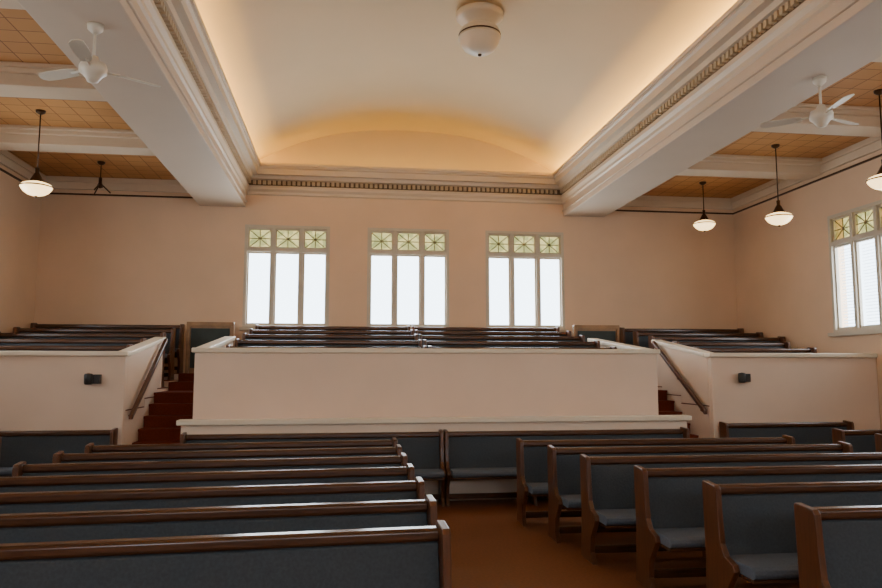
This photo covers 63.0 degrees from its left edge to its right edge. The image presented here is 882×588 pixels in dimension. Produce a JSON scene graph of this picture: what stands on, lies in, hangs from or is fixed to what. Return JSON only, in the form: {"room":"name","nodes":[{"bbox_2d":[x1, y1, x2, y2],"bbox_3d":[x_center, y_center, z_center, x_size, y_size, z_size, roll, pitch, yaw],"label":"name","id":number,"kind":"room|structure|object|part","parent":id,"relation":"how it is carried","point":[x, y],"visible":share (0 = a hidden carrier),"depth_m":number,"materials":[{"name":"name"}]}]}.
{"room":"house of worship","nodes":[
{"label":"house of worship","id":0,"kind":"room"},
{"bbox_2d":[0,164,40,332],"bbox_3d":[-6.787,-0.631,4.225,0.300,5.720,20.000,1,-6,-8],"label":"wall","id":1,"kind":"structure","parent":0,"point":[20,211],"depth_m":13.31,"materials":[{"name":"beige paint"}]},
{"bbox_2d":[0,150,192,198],"bbox_3d":[-5.127,-3.160,4.708,3.050,0.350,20.000,1,-6,-8],"label":"trim","id":2,"kind":"structure","parent":1,"relation":"attached to","point":[7,159],"depth_m":14.44,"materials":[{"name":"beige paint"}]},
{"bbox_2d":[34,189,737,372],"bbox_3d":[-0.695,0.499,15.220,15.300,5.720,0.300,1,-6,-8],"label":"wall","id":3,"kind":"structure","parent":0,"point":[103,260],"depth_m":15.04,"materials":[{"name":"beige paint"}]},
{"bbox_2d":[240,224,329,329],"bbox_3d":[-3.176,-0.334,14.841,1.810,2.180,0.220,1,-6,-8],"label":"window","id":4,"kind":"structure","parent":3,"relation":"in","point":[273,240],"depth_m":14.90,"materials":[{"name":"paint"}]},
{"bbox_3d":[-3.183,-0.356,14.899,1.550,1.935,0.001,1,-6,-8],"label":"glass","id":5,"kind":"part","parent":4,"relation":"part of","materials":[{"name":"glass"}]},
{"bbox_2d":[367,228,448,330],"bbox_3d":[-0.688,-0.300,15.171,1.810,2.180,0.220,1,-6,-8],"label":"window","id":6,"kind":"structure","parent":3,"relation":"in","point":[395,243],"depth_m":15.22,"materials":[{"name":"paint"}]},
{"bbox_3d":[-0.695,-0.322,15.230,1.550,1.935,0.001,1,-6,-8],"label":"glass","id":7,"kind":"part","parent":6,"relation":"part of","materials":[{"name":"glass"}]},
{"bbox_2d":[136,0,835,204],"bbox_3d":[0.647,-3.320,5.499,6.760,0.610,20.000,1,-6,-8],"label":"trim","id":8,"kind":"structure","parent":3,"relation":"attached to","point":[748,29],"depth_m":11.21,"materials":[{"name":"beige paint"}]},
{"bbox_2d":[485,231,567,331],"bbox_3d":[1.810,-0.266,15.503,1.810,2.180,0.220,1,-6,-8],"label":"window","id":9,"kind":"structure","parent":3,"relation":"in","point":[510,245],"depth_m":15.56,"materials":[{"name":"paint"}]},
{"bbox_3d":[1.802,-0.288,15.561,1.550,1.935,0.001,1,-6,-8],"label":"glass","id":10,"kind":"part","parent":9,"relation":"part of","materials":[{"name":"glass"}]},
{"bbox_2d":[124,373,710,444],"bbox_3d":[-0.397,2.270,12.794,14.690,1.700,4.195,1,-6,-8],"label":"floor","id":11,"kind":"structure","parent":0,"point":[700,422],"depth_m":11.66,"materials":[{"name":"paint"}]},
{"bbox_2d":[0,344,132,350],"bbox_3d":[-6.089,1.222,10.749,2.650,0.968,0.623,1,-6,-8],"label":"pew","id":12,"kind":"object","parent":11,"relation":"on","point":[2,348],"visible":0.14,"depth_m":11.03,"materials":[{"name":"brown wood"}]},
{"bbox_2d":[0,338,145,345],"bbox_3d":[-6.188,1.169,11.502,2.650,0.968,0.623,1,-6,-8],"label":"pew","id":13,"kind":"object","parent":11,"relation":"on","point":[3,342],"visible":0.16,"depth_m":11.76,"materials":[{"name":"brown wood"}]},
{"bbox_2d":[0,332,165,387],"bbox_3d":[-6.223,1.116,12.263,2.780,0.968,0.623,1,-6,-8],"label":"pew","id":14,"kind":"object","parent":11,"relation":"on","point":[2,335],"visible":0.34,"depth_m":12.51,"materials":[{"name":"brown wood"}]},
{"bbox_2d":[13,327,175,379],"bbox_3d":[-6.322,1.073,13.015,2.780,0.968,0.623,1,-6,-8],"label":"pew","id":15,"kind":"object","parent":11,"relation":"on","point":[170,333],"visible":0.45,"depth_m":13.28,"materials":[{"name":"brown wood"}]},
{"bbox_2d":[30,323,184,372],"bbox_3d":[-6.418,1.026,13.737,2.780,0.968,0.623,1,-6,-8],"label":"pew","id":16,"kind":"object","parent":11,"relation":"on","point":[179,340],"visible":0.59,"depth_m":13.98,"materials":[{"name":"brown wood"}]},
{"bbox_2d":[120,337,165,409],"bbox_3d":[-4.715,1.202,11.384,0.200,1.132,2.040,1,-6,-8],"label":"parapet","id":17,"kind":"object","parent":11,"relation":"on","point":[144,353],"visible":0.63,"depth_m":11.15,"materials":[{"name":"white paint"}]},
{"bbox_2d":[128,338,167,418],"bbox_3d":[-4.587,1.276,11.282,0.110,1.233,1.880,1,-6,-8],"label":"stair handrail","id":18,"kind":"object","parent":17,"relation":"attached to","point":[159,354],"visible":1,"depth_m":11.12,"materials":[{"name":"brown wood"}]},
{"bbox_2d":[196,336,235,347],"bbox_3d":[-3.646,1.214,11.689,0.200,1.171,2.658,1,-6,-8],"label":"parapet","id":19,"kind":"object","parent":11,"relation":"on","point":[222,342],"visible":0.23,"depth_m":11.74,"materials":[{"name":"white paint"}]},
{"bbox_2d":[226,345,426,347],"bbox_3d":[-1.782,1.281,11.321,3.160,0.968,0.623,1,-6,-8],"label":"pew","id":20,"kind":"object","parent":11,"relation":"on","point":[227,346],"visible":0.15,"depth_m":11.53,"materials":[{"name":"brown wood"}]},
{"bbox_2d":[235,338,421,346],"bbox_3d":[-1.872,1.228,12.075,3.140,0.968,0.623,1,-6,-8],"label":"pew","id":21,"kind":"object","parent":11,"relation":"on","point":[258,343],"visible":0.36,"depth_m":12.30,"materials":[{"name":"brown wood"}]},
{"bbox_2d":[242,333,417,340],"bbox_3d":[-1.961,1.174,12.829,3.120,0.968,0.623,1,-6,-8],"label":"pew","id":22,"kind":"object","parent":11,"relation":"on","point":[245,336],"visible":0.27,"depth_m":13.07,"materials":[{"name":"brown wood"}]},
{"bbox_2d":[249,329,413,334],"bbox_3d":[-2.050,1.131,13.582,3.100,0.968,0.623,1,-6,-8],"label":"pew","id":23,"kind":"object","parent":11,"relation":"on","point":[251,331],"visible":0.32,"depth_m":13.81,"materials":[{"name":"brown wood"}]},
{"bbox_2d":[255,325,409,330],"bbox_3d":[-2.135,1.085,14.306,3.080,0.968,0.623,1,-6,-8],"label":"pew","id":24,"kind":"object","parent":11,"relation":"on","point":[257,327],"visible":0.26,"depth_m":14.54,"materials":[{"name":"brown wood"}]},
{"bbox_2d":[412,326,559,333],"bbox_3d":[0.962,1.127,14.717,3.090,0.968,0.623,1,-6,-8],"label":"pew","id":25,"kind":"object","parent":11,"relation":"on","point":[556,329],"visible":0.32,"depth_m":14.96,"materials":[{"name":"brown wood"}]},
{"bbox_2d":[415,330,570,339],"bbox_3d":[1.067,1.174,13.996,3.110,0.968,0.623,1,-6,-8],"label":"pew","id":26,"kind":"object","parent":11,"relation":"on","point":[441,333],"visible":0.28,"depth_m":14.22,"materials":[{"name":"brown wood"}]},
{"bbox_2d":[419,334,584,346],"bbox_3d":[1.176,1.217,13.245,3.130,0.968,0.623,1,-6,-8],"label":"pew","id":27,"kind":"object","parent":11,"relation":"on","point":[581,338],"visible":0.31,"depth_m":13.50,"materials":[{"name":"brown wood"}]},
{"bbox_2d":[423,339,599,347],"bbox_3d":[1.285,1.271,12.494,3.150,0.968,0.623,1,-6,-8],"label":"pew","id":28,"kind":"object","parent":11,"relation":"on","point":[519,344],"visible":0.28,"depth_m":12.74,"materials":[{"name":"brown wood"}]},
{"bbox_2d":[428,346,616,348],"bbox_3d":[1.395,1.324,11.742,3.170,0.968,0.623,1,-6,-8],"label":"pew","id":29,"kind":"object","parent":11,"relation":"on","point":[611,347],"visible":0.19,"depth_m":11.95,"materials":[{"name":"brown wood"}]},
{"bbox_2d":[573,325,619,342],"bbox_3d":[3.206,1.133,14.837,0.970,0.980,0.100,1,-6,-8],"label":"pew","id":30,"kind":"object","parent":11,"relation":"on","point":[605,332],"visible":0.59,"depth_m":14.84,"materials":[{"name":"brown wood"}]},
{"bbox_2d":[587,338,649,348],"bbox_3d":[3.104,1.307,12.585,0.200,1.171,2.658,1,-6,-8],"label":"parapet","id":31,"kind":"object","parent":11,"relation":"on","point":[603,343],"visible":0.16,"depth_m":12.66,"materials":[{"name":"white paint"}]},
{"bbox_2d":[619,327,743,344],"bbox_3d":[5.219,1.185,15.282,2.740,0.968,0.623,1,-6,-8],"label":"pew","id":32,"kind":"object","parent":11,"relation":"on","point":[626,335],"visible":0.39,"depth_m":15.47,"materials":[{"name":"brown wood"}]},
{"bbox_2d":[651,340,713,405],"bbox_3d":[4.206,1.324,12.568,0.200,1.132,2.040,1,-6,-8],"label":"parapet","id":33,"kind":"object","parent":11,"relation":"on","point":[691,364],"visible":0.77,"depth_m":12.34,"materials":[{"name":"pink paint"}]},
{"bbox_2d":[652,341,706,413],"bbox_3d":[4.106,1.394,12.436,0.110,1.233,1.880,1,-6,-8],"label":"stair handrail","id":34,"kind":"object","parent":33,"relation":"attached to","point":[703,409],"visible":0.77,"depth_m":12.25,"materials":[{"name":"brown wood"}]},
{"bbox_2d":[633,331,762,347],"bbox_3d":[5.314,1.232,14.559,2.740,0.968,0.623,1,-6,-8],"label":"pew","id":35,"kind":"object","parent":11,"relation":"on","point":[640,339],"visible":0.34,"depth_m":14.74,"materials":[{"name":"brown wood"}]},
{"bbox_2d":[648,335,785,348],"bbox_3d":[5.414,1.275,13.808,2.740,0.968,0.623,1,-6,-8],"label":"pew","id":36,"kind":"object","parent":11,"relation":"on","point":[779,339],"visible":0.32,"depth_m":14.06,"materials":[{"name":"brown wood"}]},
{"bbox_2d":[672,341,790,348],"bbox_3d":[5.379,1.327,13.037,2.210,0.968,0.623,1,-6,-8],"label":"pew","id":37,"kind":"object","parent":11,"relation":"on","point":[783,345],"visible":0.26,"depth_m":13.29,"materials":[{"name":"brown wood"}]},
{"bbox_2d":[693,347,816,352],"bbox_3d":[5.478,1.380,12.284,2.210,0.968,0.623,1,-6,-8],"label":"pew","id":38,"kind":"object","parent":11,"relation":"on","point":[809,349],"visible":0.22,"depth_m":12.54,"materials":[{"name":"brown wood"}]},
{"bbox_2d":[0,0,881,197],"bbox_3d":[0.647,-3.937,5.562,14.700,1.370,20.600,1,-6,-8],"label":"ceiling","id":39,"kind":"structure","parent":0,"point":[373,83],"depth_m":11.97,"materials":[{"name":"paint"}]},
{"bbox_2d":[0,0,24,9],"bbox_3d":[-5.404,-2.992,6.783,3.050,0.260,0.680,1,-6,-8],"label":"cross beam","id":40,"kind":"structure","parent":39,"relation":"attached to","point":[6,4],"depth_m":7.05,"materials":[{"name":"white paint"}]},
{"bbox_2d":[19,109,53,197],"bbox_3d":[-5.942,-2.062,10.622,0.450,1.325,0.450,1,-6,-8],"label":"pendant lamp","id":41,"kind":"object","parent":39,"relation":"hanging from","point":[36,187],"visible":1,"depth_m":10.50,"materials":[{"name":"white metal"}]},
{"bbox_2d":[0,61,106,101],"bbox_3d":[-5.735,-2.739,9.248,3.050,0.260,0.680,1,-6,-8],"label":"cross beam","id":42,"kind":"structure","parent":39,"relation":"attached to","point":[17,79],"depth_m":9.14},
{"bbox_2d":[0,124,154,155],"bbox_3d":[-6.066,-2.485,11.713,3.050,0.260,0.680,1,-6,-8],"label":"cross beam","id":43,"kind":"structure","parent":39,"relation":"attached to","point":[12,137],"depth_m":11.52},
{"bbox_2d":[94,161,110,193],"bbox_3d":[-6.276,-2.162,13.300,0.322,0.579,0.316,1,-6,-8],"label":"pendant lamp","id":44,"kind":"object","parent":39,"relation":"hanging from","point":[99,185],"visible":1,"depth_m":13.30,"materials":[{"name":"brown metal"}]},
{"bbox_2d":[17,0,246,206],"bbox_3d":[-3.159,-3.118,4.968,0.980,0.620,20.000,1,-6,-8],"label":"ceiling beam","id":45,"kind":"structure","parent":39,"relation":"attached to","point":[166,118],"depth_m":8.65,"materials":[{"name":"white paint"}]},
{"bbox_2d":[38,21,160,86],"bbox_3d":[-3.347,-2.327,6.802,1.135,0.580,1.034,1,-6,-8],"label":"ceiling fan","id":46,"kind":"object","parent":45,"relation":"hanging from","point":[93,70],"depth_m":6.89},
{"bbox_2d":[456,2,502,56],"bbox_3d":[0.561,-3.786,10.454,0.690,0.705,0.690,1,-6,-8],"label":"ceiling light","id":47,"kind":"object","parent":39,"relation":"attached to","point":[479,34],"depth_m":10.25,"materials":[{"name":"white glass"}]},
{"bbox_2d":[693,181,715,231],"bbox_3d":[5.381,-1.778,14.748,0.450,1.045,0.450,1,-6,-8],"label":"pendant lamp","id":48,"kind":"object","parent":39,"relation":"hanging from","point":[704,224],"visible":1,"depth_m":14.63,"materials":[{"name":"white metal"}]},
{"bbox_2d":[562,0,881,216],"bbox_3d":[4.453,-3.014,5.978,0.980,0.620,20.000,1,-6,-8],"label":"ceiling beam","id":49,"kind":"structure","parent":39,"relation":"attached to","point":[846,36],"depth_m":9.00,"materials":[{"name":"white paint"}]},
{"bbox_2d":[760,75,858,127],"bbox_3d":[4.391,-2.192,8.116,1.121,0.580,1.070,1,-6,-8],"label":"ceiling fan","id":50,"kind":"object","parent":49,"relation":"hanging from","point":[822,115],"depth_m":8.18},
{"bbox_2d":[677,154,822,179],"bbox_3d":[5.482,-2.328,13.246,3.050,0.260,0.680,1,-6,-8],"label":"cross beam","id":51,"kind":"structure","parent":39,"relation":"attached to","point":[714,165],"depth_m":13.08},
{"bbox_2d":[764,144,793,226],"bbox_3d":[5.731,-1.843,12.266,0.450,1.425,0.450,1,-6,-8],"label":"pendant lamp","id":52,"kind":"object","parent":39,"relation":"hanging from","point":[779,217],"visible":1,"depth_m":12.14,"materials":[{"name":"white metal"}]},
{"bbox_2d":[753,103,881,136],"bbox_3d":[5.813,-2.581,10.781,3.050,0.260,0.680,1,-6,-8],"label":"cross beam","id":53,"kind":"structure","parent":39,"relation":"attached to","point":[868,118],"depth_m":10.61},
{"bbox_2d":[866,89,881,189],"bbox_3d":[6.036,-2.091,9.848,0.450,1.425,0.450,1,-6,-8],"label":"pendant lamp","id":54,"kind":"object","parent":39,"relation":"hanging from","point":[875,182],"visible":1,"depth_m":9.79,"materials":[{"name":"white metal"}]},
{"bbox_2d":[872,56,881,61],"bbox_3d":[6.143,-2.834,8.316,3.050,0.260,0.680,1,-6,-8],"label":"cross beam","id":55,"kind":"structure","parent":39,"relation":"attached to","point":[879,59],"depth_m":8.33,"materials":[{"name":"white paint"}]},
{"bbox_2d":[437,498,799,587],"bbox_3d":[0.640,2.420,4.959,15.300,0.200,20.700,1,-6,-8],"label":"floor","id":56,"kind":"structure","parent":0,"point":[490,548],"depth_m":6.91,"materials":[{"name":"carpet"}]},
{"bbox_2d":[0,428,117,476],"bbox_3d":[-5.891,2.310,9.599,2.810,0.968,0.623,1,-6,-8],"label":"pew","id":57,"kind":"object","parent":56,"relation":"on","point":[32,447],"visible":0.42,"depth_m":9.87,"materials":[{"name":"grey fabric"}]},
{"bbox_2d":[0,351,131,444],"bbox_3d":[-5.943,1.818,10.060,2.965,2.040,0.200,1,-6,-8],"label":"parapet","id":58,"kind":"object","parent":56,"relation":"on","point":[40,390],"visible":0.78,"depth_m":10.13,"materials":[{"name":"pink paint"}]},
{"bbox_2d":[84,373,101,384],"bbox_3d":[-4.906,1.192,10.126,0.210,0.160,0.148,1,-6,-8],"label":"lamp","id":59,"kind":"object","parent":58,"relation":"attached to","point":[89,378],"visible":1,"depth_m":10.11,"materials":[{"name":"black metal"}]},
{"bbox_2d":[132,373,193,443],"bbox_3d":[-4.272,2.201,12.119,0.972,1.700,4.515,1,-6,-8],"label":"staircase","id":60,"kind":"structure","parent":56,"relation":"on","point":[172,405],"depth_m":11.55,"materials":[{"name":"red carpet"}]},
{"bbox_2d":[185,322,234,372],"bbox_3d":[-4.431,1.029,13.823,0.880,0.980,0.100,1,-6,-8],"label":"wooden screen","id":61,"kind":"object","parent":60,"relation":"on","point":[197,333],"visible":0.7,"depth_m":13.79,"materials":[{"name":"brown wood"}]},
{"bbox_2d":[0,463,414,492],"bbox_3d":[-1.931,1.908,5.691,3.510,0.968,0.623,1,-6,-11],"label":"pew","id":62,"kind":"object","parent":56,"relation":"on","point":[369,474],"visible":0.28,"depth_m":5.93,"materials":[{"name":"brown wood"}]},
{"bbox_2d":[12,453,407,476],"bbox_3d":[-2.017,1.990,6.483,3.490,0.968,0.623,1,-6,-11],"label":"pew","id":63,"kind":"object","parent":56,"relation":"on","point":[21,468],"visible":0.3,"depth_m":6.69,"materials":[{"name":"brown wood"}]},
{"bbox_2d":[0,477,424,513],"bbox_3d":[-1.840,1.827,4.899,3.540,0.968,0.623,1,-6,-11],"label":"pew","id":64,"kind":"object","parent":56,"relation":"on","point":[180,497],"visible":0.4,"depth_m":5.17,"materials":[{"name":"brown wood"}]},
{"bbox_2d":[0,495,436,543],"bbox_3d":[-1.754,1.745,4.107,3.560,0.968,0.623,1,-6,-11],"label":"pew","id":65,"kind":"object","parent":56,"relation":"on","point":[217,520],"visible":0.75,"depth_m":4.42,"materials":[{"name":"brown wood"}]},
{"bbox_2d":[0,520,451,587],"bbox_3d":[-1.678,1.664,3.315,3.560,0.968,0.623,1,-6,-11],"label":"pew","id":66,"kind":"object","parent":56,"relation":"on","point":[416,556],"visible":1,"depth_m":3.67,"materials":[{"name":"brown wood"}]},
{"bbox_2d":[52,444,401,462],"bbox_3d":[-2.103,2.071,7.275,3.470,0.968,0.623,1,-6,-11],"label":"pew","id":67,"kind":"object","parent":56,"relation":"on","point":[58,457],"visible":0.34,"depth_m":7.49,"materials":[{"name":"brown wood"}]},
{"bbox_2d":[84,437,397,452],"bbox_3d":[-2.190,2.152,8.067,3.450,0.968,0.623,1,-6,-11],"label":"pew","id":68,"kind":"object","parent":56,"relation":"on","point":[89,448],"visible":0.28,"depth_m":8.29,"materials":[{"name":"brown wood"}]},
{"bbox_2d":[180,429,445,505],"bbox_3d":[-1.636,2.277,9.280,3.400,0.968,0.623,1,-6,-8],"label":"pew","id":69,"kind":"object","parent":56,"relation":"on","point":[424,451],"visible":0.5,"depth_m":9.58,"materials":[{"name":"brown wood"}]},
{"bbox_2d":[191,348,659,418],"bbox_3d":[-0.087,1.858,10.690,7.010,2.090,0.200,1,-6,-8],"label":"parapet","id":70,"kind":"object","parent":56,"relation":"on","point":[230,383],"visible":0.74,"depth_m":10.65,"materials":[{"name":"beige paint"}]},
{"bbox_2d":[176,415,691,500],"bbox_3d":[0.025,2.293,10.181,7.130,1.120,0.735,1,-6,-8],"label":"wall","id":71,"kind":"structure","parent":56,"relation":"on","point":[496,423],"depth_m":9.88,"materials":[{"name":"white paint"}]},
{"bbox_2d":[443,427,689,505],"bbox_3d":[1.784,2.324,9.734,3.460,0.968,0.623,1,-6,-8],"label":"pew","id":72,"kind":"object","parent":56,"relation":"on","point":[468,455],"visible":0.55,"depth_m":9.77,"materials":[{"name":"brown wood"}]},
{"bbox_2d":[516,435,794,526],"bbox_3d":[2.647,2.197,8.500,3.450,0.968,0.623,1,-6,-7],"label":"pew","id":73,"kind":"object","parent":56,"relation":"on","point":[531,455],"visible":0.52,"depth_m":8.55,"materials":[{"name":"brown wood"}]},
{"bbox_2d":[658,390,698,437],"bbox_3d":[3.564,2.308,13.159,0.962,1.700,4.515,1,-6,-8],"label":"staircase","id":74,"kind":"structure","parent":56,"relation":"on","point":[665,407],"depth_m":12.67,"materials":[{"name":"red carpet"}]},
{"bbox_2d":[547,441,852,542],"bbox_3d":[2.904,2.116,7.711,3.450,0.968,0.623,1,-6,-7],"label":"pew","id":75,"kind":"object","parent":56,"relation":"on","point":[564,485],"visible":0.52,"depth_m":7.79,"materials":[{"name":"brown wood"}]},
{"bbox_2d":[580,452,881,564],"bbox_3d":[3.108,2.033,6.905,3.460,0.968,0.623,1,-6,-7],"label":"pew","id":76,"kind":"object","parent":56,"relation":"on","point":[607,482],"visible":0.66,"depth_m":6.95,"materials":[{"name":"brown wood"}]},
{"bbox_2d":[634,464,881,587],"bbox_3d":[3.319,1.948,6.082,3.260,0.968,0.623,1,-6,-7],"label":"pew","id":77,"kind":"object","parent":56,"relation":"on","point":[669,510],"visible":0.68,"depth_m":6.12,"materials":[{"name":"brown wood"}]},
{"bbox_2d":[719,420,854,443],"bbox_3d":[5.473,2.465,11.107,2.160,0.968,0.623,1,-6,-8],"label":"pew","id":78,"kind":"object","parent":56,"relation":"on","point":[803,432],"visible":0.34,"depth_m":11.33,"materials":[{"name":"brown wood"}]},
{"bbox_2d":[704,353,879,437],"bbox_3d":[5.699,1.977,11.605,2.925,2.040,0.200,1,-6,-8],"label":"parapet","id":79,"kind":"object","parent":56,"relation":"on","point":[783,387],"visible":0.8,"depth_m":11.59,"materials":[{"name":"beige paint"}]},
{"bbox_2d":[738,373,750,382],"bbox_3d":[4.808,1.324,11.415,0.210,0.160,0.148,1,-6,-8],"label":"lamp","id":80,"kind":"object","parent":79,"relation":"attached to","point":[742,377],"visible":1,"depth_m":11.37,"materials":[{"name":"black metal"}]},
{"bbox_2d":[702,480,881,587],"bbox_3d":[3.520,1.861,5.226,3.090,0.968,0.623,1,-6,-7],"label":"pew","id":81,"kind":"object","parent":56,"relation":"on","point":[750,531],"visible":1,"depth_m":5.26,"materials":[{"name":"brown wood"}]},
{"bbox_2d":[794,502,881,587],"bbox_3d":[3.706,1.768,4.329,2.960,0.968,0.623,1,-6,-7],"label":"pew","id":82,"kind":"object","parent":56,"relation":"on","point":[838,546],"visible":1,"depth_m":4.38,"materials":[{"name":"brown wood"}]},
{"bbox_2d":[832,428,881,452],"bbox_3d":[6.402,2.333,9.825,1.840,0.968,0.623,1,-6,-8],"label":"pew","id":83,"kind":"object","parent":56,"relation":"on","point":[862,441],"visible":0.29,"depth_m":9.96,"materials":[{"name":"brown wood"}]},
{"bbox_2d":[874,433,881,451],"bbox_3d":[6.511,2.250,9.017,1.840,0.968,0.623,1,-6,-8],"label":"pew","id":84,"kind":"object","parent":56,"relation":"on","point":[878,437],"visible":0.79,"depth_m":9.16,"materials":[{"name":"brown wood"}]},
{"bbox_2d":[733,150,881,429],"bbox_3d":[8.081,-0.428,6.199,0.300,5.720,20.000,1,-6,-8],"label":"wall","id":85,"kind":"structure","parent":0,"point":[783,277],"depth_m":13.81,"materials":[{"name":"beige paint"}]},
{"bbox_2d":[615,137,881,214],"bbox_3d":[6.421,-3.002,6.241,3.050,0.350,20.000,1,-6,-8],"label":"trim","id":86,"kind":"structure","parent":85,"relation":"attached to","point":[870,145],"depth_m":15.23,"materials":[{"name":"beige paint"}]},
{"bbox_2d":[827,200,881,336],"bbox_3d":[7.162,-0.411,12.139,0.220,2.180,1.810,1,-6,-8],"label":"window","id":87,"kind":"structure","parent":85,"relation":"in","point":[851,227],"depth_m":12.39,"materials":[{"name":"paint"}]},
{"bbox_3d":[7.217,-0.437,12.149,0.001,1.935,1.550,1,-6,-8],"label":"glass","id":88,"kind":"part","parent":87,"relation":"part of","materials":[{"name":"glass"}]},
{"bbox_2d":[840,242,878,326],"bbox_3d":[7.293,-0.177,12.132,0.025,1.393,1.550,1,-6,-8],"label":"window blind","id":89,"kind":"object","parent":87,"relation":"attached to","point":[873,242],"visible":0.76,"depth_m":12.32,"materials":[{"name":"white plastic"}]}
]}

